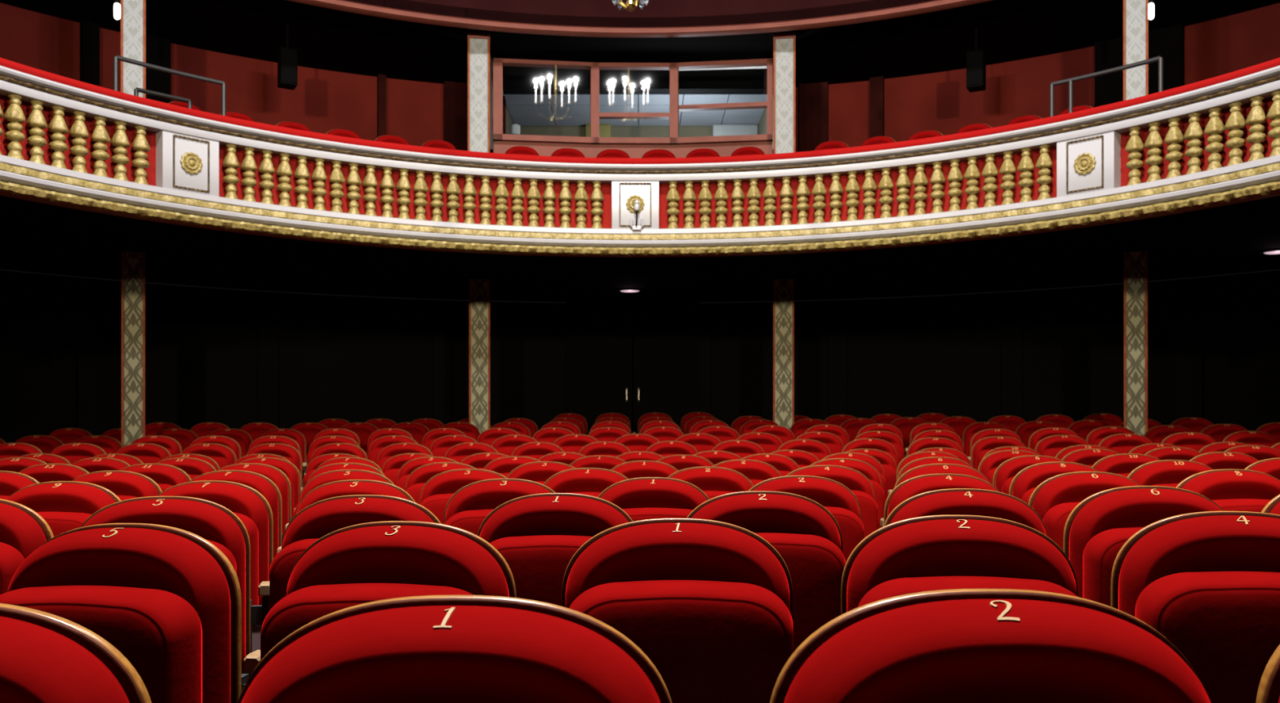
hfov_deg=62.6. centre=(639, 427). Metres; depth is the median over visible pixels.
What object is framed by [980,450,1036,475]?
cushion
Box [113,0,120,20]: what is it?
lamp
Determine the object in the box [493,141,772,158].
wall
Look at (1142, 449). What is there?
seat
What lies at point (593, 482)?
seat
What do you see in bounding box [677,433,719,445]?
cushion
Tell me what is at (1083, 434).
seat cushion
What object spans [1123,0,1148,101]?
column
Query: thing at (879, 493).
seat cushion
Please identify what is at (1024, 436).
seat cushion
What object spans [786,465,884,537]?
seat
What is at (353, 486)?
seat
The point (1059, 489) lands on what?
cushion
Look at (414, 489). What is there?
seat cushion
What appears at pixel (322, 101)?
wall
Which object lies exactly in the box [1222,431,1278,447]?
seat
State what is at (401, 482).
seat cushion
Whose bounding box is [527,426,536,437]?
seat cushion
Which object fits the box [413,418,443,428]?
cushion
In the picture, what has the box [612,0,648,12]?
chandelier
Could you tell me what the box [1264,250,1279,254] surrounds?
diffuser
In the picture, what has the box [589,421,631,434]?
seat
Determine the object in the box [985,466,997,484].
seat cushion
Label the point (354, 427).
cushion
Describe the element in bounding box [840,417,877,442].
seat
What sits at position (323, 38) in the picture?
ceiling
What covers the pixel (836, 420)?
seat
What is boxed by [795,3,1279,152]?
wall
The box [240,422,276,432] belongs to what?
cushion
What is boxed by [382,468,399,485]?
seat cushion
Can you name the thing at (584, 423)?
seat cushion
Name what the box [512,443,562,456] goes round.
seat back
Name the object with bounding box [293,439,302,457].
seat cushion
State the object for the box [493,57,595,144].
window
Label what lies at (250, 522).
seat cushion
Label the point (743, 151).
seat
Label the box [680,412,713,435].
seat
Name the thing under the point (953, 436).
cushion
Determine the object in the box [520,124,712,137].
wall
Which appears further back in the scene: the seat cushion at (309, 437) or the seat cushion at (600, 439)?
the seat cushion at (309, 437)
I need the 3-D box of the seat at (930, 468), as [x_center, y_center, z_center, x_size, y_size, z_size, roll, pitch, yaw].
[1.358,0.600,4.582,0.509,0.885,0.295,0,0,3]
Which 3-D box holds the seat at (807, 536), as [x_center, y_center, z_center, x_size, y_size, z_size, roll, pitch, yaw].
[0.342,0.609,2.722,0.509,0.885,0.295,0,0,1]
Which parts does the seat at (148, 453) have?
backrest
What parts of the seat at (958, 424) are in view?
backrest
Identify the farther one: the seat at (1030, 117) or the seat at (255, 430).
the seat at (255, 430)
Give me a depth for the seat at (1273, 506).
2.83 m
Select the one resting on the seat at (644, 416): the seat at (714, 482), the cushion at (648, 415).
the cushion at (648, 415)
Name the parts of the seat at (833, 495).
backrest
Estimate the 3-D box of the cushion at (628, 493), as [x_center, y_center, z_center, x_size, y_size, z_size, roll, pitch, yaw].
[0.046,0.420,3.675,0.415,0.478,0.073,0,0,0]
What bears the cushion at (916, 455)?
on the seat at (905, 460)
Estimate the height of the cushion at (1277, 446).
0.478 m
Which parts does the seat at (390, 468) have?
backrest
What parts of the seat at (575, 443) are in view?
backrest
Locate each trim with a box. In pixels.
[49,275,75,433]
[80,20,99,86]
[146,35,171,103]
[257,291,278,427]
[287,0,992,37]
[377,74,386,137]
[431,299,450,425]
[443,80,467,151]
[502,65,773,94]
[502,96,505,133]
[693,302,711,414]
[799,81,828,151]
[829,299,848,416]
[869,76,884,138]
[1001,291,1022,418]
[1094,37,1123,107]
[1148,23,1184,94]
[1204,275,1230,424]
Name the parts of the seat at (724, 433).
backrest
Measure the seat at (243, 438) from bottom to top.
0.885 m
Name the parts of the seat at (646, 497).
backrest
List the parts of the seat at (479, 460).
backrest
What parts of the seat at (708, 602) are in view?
backrest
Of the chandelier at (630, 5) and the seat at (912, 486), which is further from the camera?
the chandelier at (630, 5)
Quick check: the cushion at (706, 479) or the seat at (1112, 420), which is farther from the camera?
the seat at (1112, 420)
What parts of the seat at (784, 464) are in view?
backrest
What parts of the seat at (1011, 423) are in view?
backrest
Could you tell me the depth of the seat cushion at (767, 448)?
8.87 m
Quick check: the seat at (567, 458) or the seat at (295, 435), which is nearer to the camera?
the seat at (567, 458)
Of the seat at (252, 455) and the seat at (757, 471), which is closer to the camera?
the seat at (757, 471)
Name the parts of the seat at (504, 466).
backrest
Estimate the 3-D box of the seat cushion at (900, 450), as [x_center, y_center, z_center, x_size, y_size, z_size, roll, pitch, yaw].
[2.048,0.332,8.957,0.400,0.416,0.107,0,0,5]
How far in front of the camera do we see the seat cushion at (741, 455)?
8.09 m
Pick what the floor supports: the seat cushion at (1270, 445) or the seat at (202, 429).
the seat at (202, 429)
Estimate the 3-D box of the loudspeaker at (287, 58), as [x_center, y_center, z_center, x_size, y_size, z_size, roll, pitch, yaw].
[-3.670,-3.875,10.956,0.170,0.650,0.187,0,0,-30]
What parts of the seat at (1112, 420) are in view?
backrest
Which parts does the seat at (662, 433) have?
backrest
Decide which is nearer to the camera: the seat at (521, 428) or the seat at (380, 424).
the seat at (521, 428)
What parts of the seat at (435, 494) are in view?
backrest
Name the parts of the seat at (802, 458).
backrest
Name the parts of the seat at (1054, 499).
backrest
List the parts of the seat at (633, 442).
backrest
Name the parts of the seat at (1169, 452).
backrest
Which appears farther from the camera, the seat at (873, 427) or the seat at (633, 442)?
the seat at (873, 427)
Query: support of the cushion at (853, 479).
on the seat at (856, 482)
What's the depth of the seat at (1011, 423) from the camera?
11.00 m
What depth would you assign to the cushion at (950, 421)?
10.97 m
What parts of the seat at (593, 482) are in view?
backrest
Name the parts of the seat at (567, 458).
backrest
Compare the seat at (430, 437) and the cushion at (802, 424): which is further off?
the cushion at (802, 424)
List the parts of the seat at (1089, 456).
backrest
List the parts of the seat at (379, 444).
backrest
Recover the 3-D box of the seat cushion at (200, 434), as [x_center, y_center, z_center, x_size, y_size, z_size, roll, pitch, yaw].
[-4.452,0.249,10.821,0.400,0.416,0.107,0,0,-10]
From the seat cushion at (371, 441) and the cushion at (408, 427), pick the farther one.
the cushion at (408, 427)
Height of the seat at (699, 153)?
0.885 m
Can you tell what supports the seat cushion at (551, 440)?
on the seat at (550, 435)
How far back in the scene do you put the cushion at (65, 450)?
8.26 m
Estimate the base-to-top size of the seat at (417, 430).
0.885 m
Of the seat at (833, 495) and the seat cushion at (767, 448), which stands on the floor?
the seat at (833, 495)
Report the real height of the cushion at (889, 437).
0.478 m
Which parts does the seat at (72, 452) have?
backrest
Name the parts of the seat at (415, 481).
backrest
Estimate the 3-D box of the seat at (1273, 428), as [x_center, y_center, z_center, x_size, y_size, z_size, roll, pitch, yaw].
[5.716,0.393,9.307,0.509,0.885,0.295,0,0,10]
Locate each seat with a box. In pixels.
[0,438,5,444]
[0,442,42,459]
[0,457,46,472]
[0,471,39,499]
[0,498,53,594]
[0,522,260,702]
[0,603,151,702]
[6,480,120,537]
[14,435,63,453]
[18,463,88,482]
[19,453,71,464]
[48,427,92,444]
[50,443,106,464]
[71,457,129,472]
[72,435,122,453]
[72,470,162,500]
[80,495,269,675]
[91,453,143,465]
[102,427,121,444]
[115,443,170,463]
[120,463,191,491]
[131,435,182,455]
[145,422,181,435]
[155,428,198,451]
[155,457,216,479]
[157,480,281,628]
[162,453,219,471]
[168,102,200,111]
[181,443,236,468]
[189,435,240,459]
[190,422,229,438]
[190,470,288,558]
[208,428,252,457]
[217,462,295,533]
[219,111,253,121]
[233,453,302,491]
[237,595,671,702]
[239,457,301,517]
[240,422,278,441]
[246,443,305,487]
[248,435,306,475]
[260,428,306,479]
[260,520,516,660]
[269,494,440,610]
[275,121,310,131]
[290,422,328,457]
[293,469,394,516]
[295,479,414,515]
[302,453,359,488]
[306,435,359,466]
[306,462,385,482]
[311,443,367,460]
[313,428,366,453]
[315,457,382,472]
[318,418,350,428]
[325,128,360,138]
[340,422,378,456]
[364,418,396,429]
[367,428,413,459]
[368,435,417,464]
[374,135,409,145]
[377,442,432,470]
[382,453,431,485]
[390,422,429,444]
[395,456,457,490]
[404,462,475,503]
[411,417,444,431]
[419,468,506,524]
[421,139,456,150]
[422,427,466,450]
[430,435,477,457]
[440,422,479,440]
[444,442,497,462]
[444,478,555,535]
[457,417,491,428]
[460,452,508,469]
[476,427,519,445]
[477,493,632,605]
[483,456,539,477]
[490,422,530,436]
[491,434,537,456]
[503,417,537,437]
[504,146,539,155]
[506,461,575,484]
[511,441,564,459]
[532,427,573,444]
[537,452,585,465]
[540,421,580,434]
[543,467,628,497]
[548,417,584,434]
[551,148,585,157]
[553,413,587,435]
[553,434,598,453]
[561,517,793,702]
[569,455,626,470]
[578,441,631,457]
[588,426,628,441]
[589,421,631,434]
[592,417,631,431]
[595,149,630,158]
[595,413,635,433]
[598,476,709,521]
[610,460,678,479]
[614,433,659,451]
[616,451,662,462]
[637,412,672,433]
[638,417,674,433]
[640,420,680,434]
[641,149,675,158]
[643,426,684,441]
[645,440,697,457]
[657,454,713,471]
[667,466,753,498]
[675,432,720,453]
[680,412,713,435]
[684,416,719,434]
[685,148,719,157]
[686,490,845,651]
[689,419,728,433]
[693,450,742,465]
[697,426,739,442]
[711,440,764,457]
[711,459,781,485]
[730,146,764,155]
[730,415,764,435]
[736,432,782,453]
[739,419,778,435]
[741,453,799,475]
[748,475,863,562]
[751,425,795,444]
[769,449,818,467]
[769,588,1210,702]
[777,439,831,460]
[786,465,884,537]
[790,418,828,439]
[794,415,810,422]
[795,431,843,454]
[804,424,848,448]
[808,457,884,528]
[813,141,848,151]
[821,452,892,506]
[824,414,856,426]
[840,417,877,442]
[840,514,1078,614]
[841,438,897,467]
[845,448,897,500]
[854,431,904,465]
[857,423,907,457]
[861,136,895,146]
[871,413,902,424]
[883,488,1047,536]
[884,473,999,523]
[889,417,927,454]
[893,463,990,488]
[896,451,959,481]
[897,457,973,479]
[906,437,962,456]
[908,130,942,140]
[910,422,955,444]
[912,429,970,460]
[916,413,947,422]
[917,447,971,465]
[939,416,977,440]
[956,123,991,133]
[962,422,1006,461]
[970,428,1021,451]
[970,435,1025,470]
[977,449,1038,484]
[982,446,1040,458]
[987,415,1026,432]
[992,455,1064,494]
[1007,115,1041,124]
[1008,462,1098,503]
[1015,420,1058,448]
[1027,471,1140,550]
[1028,427,1078,450]
[1035,413,1075,428]
[1035,435,1088,457]
[1054,444,1108,459]
[1059,105,1092,115]
[1062,448,1119,466]
[1062,485,1223,606]
[1067,419,1110,439]
[1083,413,1123,426]
[1085,426,1135,445]
[1091,453,1160,477]
[1098,433,1152,453]
[1111,511,1279,702]
[1119,418,1162,430]
[1127,459,1213,487]
[1128,443,1177,454]
[1143,425,1191,443]
[1144,446,1201,460]
[1161,431,1215,451]
[1169,417,1213,432]
[1176,468,1279,511]
[1190,451,1258,469]
[1199,441,1248,453]
[1200,423,1248,442]
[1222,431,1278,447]
[1224,444,1279,461]
[1244,457,1279,479]
[1255,644,1279,702]
[1256,422,1279,442]
[1261,493,1279,515]
[1271,442,1279,450]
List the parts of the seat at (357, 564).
backrest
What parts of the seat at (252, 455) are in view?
backrest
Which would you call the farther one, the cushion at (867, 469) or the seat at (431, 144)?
the seat at (431, 144)
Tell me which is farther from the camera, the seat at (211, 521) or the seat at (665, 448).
the seat at (665, 448)
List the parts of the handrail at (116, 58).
post, post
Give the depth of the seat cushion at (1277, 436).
9.20 m
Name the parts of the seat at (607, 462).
backrest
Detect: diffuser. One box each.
[620,289,639,292]
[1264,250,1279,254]
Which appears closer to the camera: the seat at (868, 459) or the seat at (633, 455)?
the seat at (868, 459)
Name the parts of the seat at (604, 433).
backrest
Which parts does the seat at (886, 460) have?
backrest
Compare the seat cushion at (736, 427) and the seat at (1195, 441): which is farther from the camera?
the seat cushion at (736, 427)
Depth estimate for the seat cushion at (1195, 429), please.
10.17 m
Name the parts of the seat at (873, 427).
backrest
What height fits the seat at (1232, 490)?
0.885 m
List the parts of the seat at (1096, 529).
backrest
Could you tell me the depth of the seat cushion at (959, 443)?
8.93 m
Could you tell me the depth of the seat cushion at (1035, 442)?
9.10 m
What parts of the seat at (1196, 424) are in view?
backrest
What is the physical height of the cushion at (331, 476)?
0.478 m
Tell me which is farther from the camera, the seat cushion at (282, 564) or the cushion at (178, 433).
the cushion at (178, 433)
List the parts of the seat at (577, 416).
backrest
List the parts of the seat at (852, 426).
backrest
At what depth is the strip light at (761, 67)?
12.05 m
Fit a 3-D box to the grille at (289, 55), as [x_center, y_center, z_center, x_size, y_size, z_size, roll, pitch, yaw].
[-3.625,-3.740,10.879,0.140,0.330,0.008,0,0,-30]
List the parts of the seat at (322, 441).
backrest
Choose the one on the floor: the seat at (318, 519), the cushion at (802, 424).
the seat at (318, 519)
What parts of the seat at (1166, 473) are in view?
backrest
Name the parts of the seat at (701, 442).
backrest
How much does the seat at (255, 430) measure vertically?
0.885 m
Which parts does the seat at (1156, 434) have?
backrest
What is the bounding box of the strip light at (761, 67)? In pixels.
[679,66,767,71]
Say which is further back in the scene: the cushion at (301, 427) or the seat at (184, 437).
the cushion at (301, 427)
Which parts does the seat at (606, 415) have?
backrest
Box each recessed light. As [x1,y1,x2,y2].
[616,288,643,293]
[1257,248,1279,254]
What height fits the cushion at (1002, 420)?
0.478 m
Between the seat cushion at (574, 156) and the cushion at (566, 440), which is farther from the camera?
the seat cushion at (574, 156)
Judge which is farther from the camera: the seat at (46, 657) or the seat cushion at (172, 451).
the seat cushion at (172, 451)
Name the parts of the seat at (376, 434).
backrest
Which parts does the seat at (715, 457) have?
backrest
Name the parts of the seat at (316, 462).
backrest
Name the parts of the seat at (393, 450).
backrest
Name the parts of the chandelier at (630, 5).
stem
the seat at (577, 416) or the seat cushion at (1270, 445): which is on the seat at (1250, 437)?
the seat cushion at (1270, 445)
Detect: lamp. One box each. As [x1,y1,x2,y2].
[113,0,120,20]
[511,124,519,134]
[633,200,639,210]
[1148,0,1154,20]
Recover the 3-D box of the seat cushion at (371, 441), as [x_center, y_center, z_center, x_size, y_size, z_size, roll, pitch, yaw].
[-2.368,0.312,9.905,0.400,0.416,0.107,0,0,-5]
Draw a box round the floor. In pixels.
[252,624,262,652]
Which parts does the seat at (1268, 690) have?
backrest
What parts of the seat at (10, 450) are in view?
backrest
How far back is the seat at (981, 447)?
8.29 m
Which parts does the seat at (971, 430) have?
backrest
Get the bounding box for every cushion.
[0,443,39,455]
[0,455,21,459]
[0,495,9,499]
[0,502,46,558]
[0,542,25,594]
[0,585,202,702]
[7,483,115,514]
[15,435,62,448]
[35,446,53,453]
[36,511,92,537]
[48,428,90,438]
[50,444,103,457]
[57,438,78,444]
[62,455,91,464]
[100,447,115,453]
[102,428,121,438]
[116,494,137,500]
[134,456,162,463]
[145,422,179,431]
[145,431,157,435]
[155,428,196,441]
[157,458,213,475]
[157,483,173,491]
[164,447,176,455]
[173,438,192,451]
[187,474,199,479]
[191,422,227,432]
[195,431,211,438]
[207,539,236,573]
[208,429,251,448]
[208,456,230,468]
[232,511,258,628]
[234,439,248,457]
[234,454,284,464]
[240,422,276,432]
[246,444,300,473]
[247,431,265,441]
[248,436,298,450]
[260,582,473,660]
[269,537,319,610]
[280,491,282,533]
[281,497,434,549]
[282,456,296,466]
[285,524,509,596]
[287,476,293,517]
[290,422,327,432]
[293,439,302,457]
[293,502,299,516]
[300,431,318,457]
[300,471,389,501]
[302,469,315,488]
[306,448,317,466]
[306,454,354,473]
[309,435,356,451]
[314,429,358,444]
[317,457,378,469]
[341,422,377,432]
[353,431,372,456]
[367,439,375,459]
[368,428,411,443]
[368,447,384,464]
[369,435,415,451]
[377,443,431,461]
[377,456,392,470]
[382,453,427,472]
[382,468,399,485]
[391,422,428,434]
[395,474,409,490]
[397,457,453,479]
[405,463,471,489]
[405,482,426,503]
[408,431,425,444]
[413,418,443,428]
[419,493,454,524]
[420,470,502,502]
[422,428,464,443]
[422,438,437,450]
[426,426,438,431]
[429,146,451,149]
[430,435,475,451]
[431,446,451,457]
[444,480,551,522]
[444,509,493,535]
[445,443,496,457]
[448,455,469,462]
[462,431,477,440]
[479,438,497,445]
[479,495,628,542]
[489,534,592,605]
[492,435,535,448]
[495,446,517,456]
[500,472,509,477]
[504,418,537,431]
[510,153,536,155]
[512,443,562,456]
[517,431,527,435]
[520,454,543,459]
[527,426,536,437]
[536,437,557,444]
[554,435,596,447]
[555,155,582,157]
[560,445,583,453]
[564,522,790,611]
[567,492,601,497]
[568,579,793,702]
[581,422,586,435]
[586,454,619,457]
[595,413,629,423]
[595,437,618,441]
[600,479,706,510]
[601,155,626,158]
[615,434,658,445]
[622,507,692,521]
[625,445,649,451]
[638,413,671,427]
[644,426,683,437]
[645,155,671,158]
[655,436,678,441]
[658,453,684,457]
[671,468,751,492]
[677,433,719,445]
[682,420,688,435]
[686,425,693,434]
[689,155,715,157]
[691,444,715,453]
[691,493,840,549]
[702,490,736,498]
[713,440,764,453]
[715,435,736,442]
[731,416,763,428]
[733,424,742,435]
[733,453,755,457]
[734,153,759,155]
[737,433,782,446]
[742,429,754,435]
[749,479,764,485]
[753,426,794,439]
[753,477,859,517]
[755,532,845,651]
[757,444,779,453]
[776,435,792,444]
[777,470,790,475]
[790,466,874,498]
[791,419,827,432]
[792,428,808,439]
[797,432,843,448]
[797,464,808,467]
[806,425,848,439]
[809,452,827,460]
[813,459,880,484]
[818,147,841,150]
[823,443,843,454]
[823,506,863,562]
[825,453,883,475]
[830,422,842,426]
[836,435,848,448]
[841,418,876,429]
[844,427,862,442]
[844,439,896,456]
[848,449,896,469]
[850,489,877,537]
[856,431,902,447]
[857,575,1077,607]
[858,424,902,438]
[868,479,884,528]
[878,471,885,506]
[880,463,897,500]
[884,451,897,467]
[889,442,904,465]
[890,417,926,427]
[897,426,915,454]
[898,452,959,472]
[914,430,962,445]
[941,417,976,426]
[950,425,967,440]
[956,442,964,453]
[966,432,976,461]
[976,448,992,470]
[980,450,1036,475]
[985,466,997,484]
[988,447,1039,455]
[989,415,1025,425]
[1001,424,1019,432]
[1001,475,1014,494]
[1016,421,1057,436]
[1019,431,1035,448]
[1021,487,1035,503]
[1031,473,1138,519]
[1033,440,1040,450]
[1037,414,1074,424]
[1040,447,1066,457]
[1042,502,1079,550]
[1054,423,1070,428]
[1069,420,1109,431]
[1074,429,1093,439]
[1083,527,1142,606]
[1084,413,1123,423]
[1091,438,1103,445]
[1100,434,1151,448]
[1107,422,1121,426]
[1108,446,1136,453]
[1115,472,1129,477]
[1118,515,1279,617]
[1134,571,1279,702]
[1150,436,1166,443]
[1151,483,1178,487]
[1163,432,1215,445]
[1172,417,1213,427]
[1177,444,1207,451]
[1181,471,1279,499]
[1186,426,1204,432]
[1202,424,1248,436]
[1210,435,1227,442]
[1211,498,1271,511]
[1245,443,1275,447]
[1257,422,1279,434]
[1269,501,1279,515]
[1271,433,1279,442]
[1273,444,1279,450]
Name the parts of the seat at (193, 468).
backrest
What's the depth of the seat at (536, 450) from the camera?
8.18 m
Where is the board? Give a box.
[712,124,757,136]
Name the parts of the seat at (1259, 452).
backrest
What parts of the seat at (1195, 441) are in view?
backrest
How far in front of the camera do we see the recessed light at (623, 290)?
12.00 m
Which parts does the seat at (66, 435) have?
backrest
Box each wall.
[0,3,506,146]
[0,270,1279,443]
[489,55,514,149]
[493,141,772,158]
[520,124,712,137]
[757,94,773,149]
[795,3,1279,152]
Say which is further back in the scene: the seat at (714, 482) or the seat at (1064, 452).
the seat at (1064, 452)
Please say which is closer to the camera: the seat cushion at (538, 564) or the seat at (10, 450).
the seat cushion at (538, 564)
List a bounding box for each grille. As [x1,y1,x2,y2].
[282,48,296,83]
[967,51,981,85]
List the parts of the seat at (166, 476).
backrest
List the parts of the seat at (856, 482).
backrest, armrest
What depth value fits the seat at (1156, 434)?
9.22 m
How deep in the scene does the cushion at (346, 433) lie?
10.00 m
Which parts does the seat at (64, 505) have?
backrest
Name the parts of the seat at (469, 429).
backrest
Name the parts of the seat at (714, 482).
backrest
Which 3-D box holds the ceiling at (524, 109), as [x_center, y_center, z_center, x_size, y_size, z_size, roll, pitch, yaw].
[-0.020,-4.090,13.300,3.328,0.030,1.888,0,0,0]
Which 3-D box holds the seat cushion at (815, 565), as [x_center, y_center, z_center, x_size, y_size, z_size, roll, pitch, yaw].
[0.317,0.474,2.628,0.400,0.416,0.107,0,0,1]
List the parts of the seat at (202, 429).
backrest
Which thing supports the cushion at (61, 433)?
on the seat at (66, 435)
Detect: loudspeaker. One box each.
[277,23,297,89]
[966,26,986,92]
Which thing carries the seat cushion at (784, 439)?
on the seat at (784, 434)
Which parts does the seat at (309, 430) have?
backrest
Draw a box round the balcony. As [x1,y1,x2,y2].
[0,57,1279,257]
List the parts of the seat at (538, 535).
backrest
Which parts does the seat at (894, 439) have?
backrest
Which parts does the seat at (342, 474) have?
backrest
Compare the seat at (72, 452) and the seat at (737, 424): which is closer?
the seat at (72, 452)
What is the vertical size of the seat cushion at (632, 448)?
0.416 m
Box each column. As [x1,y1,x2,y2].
[120,0,146,97]
[121,250,145,446]
[467,31,489,152]
[469,278,489,433]
[773,32,795,153]
[773,278,794,429]
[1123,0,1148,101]
[1124,250,1147,435]
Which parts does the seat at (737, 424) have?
backrest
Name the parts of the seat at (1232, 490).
backrest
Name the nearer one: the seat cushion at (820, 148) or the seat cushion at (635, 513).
the seat cushion at (635, 513)
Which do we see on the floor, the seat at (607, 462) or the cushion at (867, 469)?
the seat at (607, 462)
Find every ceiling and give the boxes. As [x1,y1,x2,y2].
[0,0,1279,96]
[0,195,1279,302]
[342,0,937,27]
[502,94,767,125]
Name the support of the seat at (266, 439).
on the floor
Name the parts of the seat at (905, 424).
backrest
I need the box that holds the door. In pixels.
[565,302,699,435]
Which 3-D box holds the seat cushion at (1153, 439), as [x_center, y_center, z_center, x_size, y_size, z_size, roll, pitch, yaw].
[4.637,0.283,9.125,0.400,0.416,0.107,0,0,10]
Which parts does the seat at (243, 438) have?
backrest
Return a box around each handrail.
[113,54,226,115]
[133,87,191,108]
[1049,56,1163,116]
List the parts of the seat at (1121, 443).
backrest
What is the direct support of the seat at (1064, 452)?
on the floor
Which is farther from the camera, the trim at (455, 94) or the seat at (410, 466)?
the trim at (455, 94)
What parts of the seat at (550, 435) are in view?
backrest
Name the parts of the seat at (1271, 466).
backrest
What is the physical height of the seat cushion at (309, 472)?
0.416 m
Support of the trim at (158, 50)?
attached to the wall at (322, 101)
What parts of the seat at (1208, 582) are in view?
backrest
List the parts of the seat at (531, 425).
backrest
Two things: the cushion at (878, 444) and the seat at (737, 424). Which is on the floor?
the seat at (737, 424)
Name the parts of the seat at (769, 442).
backrest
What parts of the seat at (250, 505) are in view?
backrest, armrest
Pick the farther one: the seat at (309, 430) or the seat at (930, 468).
the seat at (309, 430)
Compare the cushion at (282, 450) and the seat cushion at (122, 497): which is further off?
the cushion at (282, 450)
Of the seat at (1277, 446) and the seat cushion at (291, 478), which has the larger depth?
the seat at (1277, 446)
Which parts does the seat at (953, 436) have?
backrest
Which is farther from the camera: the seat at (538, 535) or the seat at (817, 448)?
the seat at (817, 448)
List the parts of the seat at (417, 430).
backrest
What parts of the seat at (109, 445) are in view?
backrest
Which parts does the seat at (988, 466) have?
backrest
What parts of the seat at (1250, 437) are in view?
backrest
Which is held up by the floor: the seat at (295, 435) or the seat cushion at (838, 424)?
the seat at (295, 435)
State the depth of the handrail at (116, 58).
8.08 m
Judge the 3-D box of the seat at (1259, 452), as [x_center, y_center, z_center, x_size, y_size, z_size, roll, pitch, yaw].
[3.930,0.554,6.666,0.509,0.885,0.295,0,0,9]
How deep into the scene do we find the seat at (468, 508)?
3.64 m
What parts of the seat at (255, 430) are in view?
backrest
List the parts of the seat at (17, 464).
backrest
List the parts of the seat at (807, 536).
backrest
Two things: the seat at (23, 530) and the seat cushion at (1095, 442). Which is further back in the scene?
the seat cushion at (1095, 442)
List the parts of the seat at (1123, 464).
backrest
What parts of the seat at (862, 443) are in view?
backrest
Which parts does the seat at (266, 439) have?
backrest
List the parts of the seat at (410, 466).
backrest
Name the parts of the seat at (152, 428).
backrest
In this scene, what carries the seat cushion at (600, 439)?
on the seat at (604, 433)
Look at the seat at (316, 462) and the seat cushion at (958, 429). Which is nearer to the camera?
the seat at (316, 462)
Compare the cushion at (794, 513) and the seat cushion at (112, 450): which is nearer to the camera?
the cushion at (794, 513)
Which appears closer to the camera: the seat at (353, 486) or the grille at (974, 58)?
the seat at (353, 486)
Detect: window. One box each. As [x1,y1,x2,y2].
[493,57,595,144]
[595,62,674,144]
[674,58,773,144]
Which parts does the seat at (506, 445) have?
backrest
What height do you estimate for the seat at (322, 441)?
0.885 m
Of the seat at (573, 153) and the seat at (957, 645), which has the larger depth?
the seat at (573, 153)
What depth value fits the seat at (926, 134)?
9.67 m
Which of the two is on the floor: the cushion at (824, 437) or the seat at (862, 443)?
the seat at (862, 443)
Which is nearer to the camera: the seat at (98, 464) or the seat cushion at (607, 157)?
the seat at (98, 464)
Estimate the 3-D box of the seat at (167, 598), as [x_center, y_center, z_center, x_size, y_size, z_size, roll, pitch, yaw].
[-0.935,0.620,1.901,0.509,0.885,0.295,0,0,5]
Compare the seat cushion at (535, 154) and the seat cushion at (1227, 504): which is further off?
the seat cushion at (535, 154)
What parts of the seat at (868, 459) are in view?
backrest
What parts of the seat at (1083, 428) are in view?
backrest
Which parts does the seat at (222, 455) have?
backrest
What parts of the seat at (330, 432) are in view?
backrest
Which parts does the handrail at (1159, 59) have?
post, post, post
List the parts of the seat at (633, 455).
backrest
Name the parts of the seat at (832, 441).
backrest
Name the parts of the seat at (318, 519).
backrest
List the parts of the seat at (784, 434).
backrest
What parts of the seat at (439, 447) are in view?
backrest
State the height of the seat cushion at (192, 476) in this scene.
0.416 m
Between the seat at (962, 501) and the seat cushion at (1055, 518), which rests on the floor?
the seat at (962, 501)
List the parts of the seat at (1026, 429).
backrest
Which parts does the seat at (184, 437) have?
backrest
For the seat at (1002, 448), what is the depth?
7.31 m
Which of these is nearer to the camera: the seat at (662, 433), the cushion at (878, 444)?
the cushion at (878, 444)
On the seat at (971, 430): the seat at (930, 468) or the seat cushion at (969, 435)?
the seat cushion at (969, 435)
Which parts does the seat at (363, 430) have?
backrest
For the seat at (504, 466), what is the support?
on the floor
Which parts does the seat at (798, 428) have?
backrest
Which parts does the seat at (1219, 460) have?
backrest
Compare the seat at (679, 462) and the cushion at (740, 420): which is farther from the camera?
the cushion at (740, 420)
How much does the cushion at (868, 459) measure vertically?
0.478 m
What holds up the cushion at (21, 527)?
on the seat at (23, 530)
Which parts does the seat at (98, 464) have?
backrest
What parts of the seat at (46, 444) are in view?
backrest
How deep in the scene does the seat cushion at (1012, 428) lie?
10.88 m
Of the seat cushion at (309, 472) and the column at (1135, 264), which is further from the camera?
the column at (1135, 264)
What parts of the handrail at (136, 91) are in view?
post, post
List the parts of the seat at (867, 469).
backrest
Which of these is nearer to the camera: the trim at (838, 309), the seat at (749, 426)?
the seat at (749, 426)
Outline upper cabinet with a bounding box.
[585,124,611,137]
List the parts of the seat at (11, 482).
backrest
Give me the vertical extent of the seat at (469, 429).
0.885 m
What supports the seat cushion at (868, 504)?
on the seat at (856, 482)
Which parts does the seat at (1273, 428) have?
backrest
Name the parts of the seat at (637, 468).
backrest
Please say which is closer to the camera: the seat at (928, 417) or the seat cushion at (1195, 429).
the seat cushion at (1195, 429)
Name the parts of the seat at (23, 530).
backrest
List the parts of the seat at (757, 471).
backrest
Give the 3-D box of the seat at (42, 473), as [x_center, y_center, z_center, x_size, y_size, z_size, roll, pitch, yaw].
[-3.074,0.632,5.517,0.509,0.885,0.295,0,0,-7]
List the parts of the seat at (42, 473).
backrest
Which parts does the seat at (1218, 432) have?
backrest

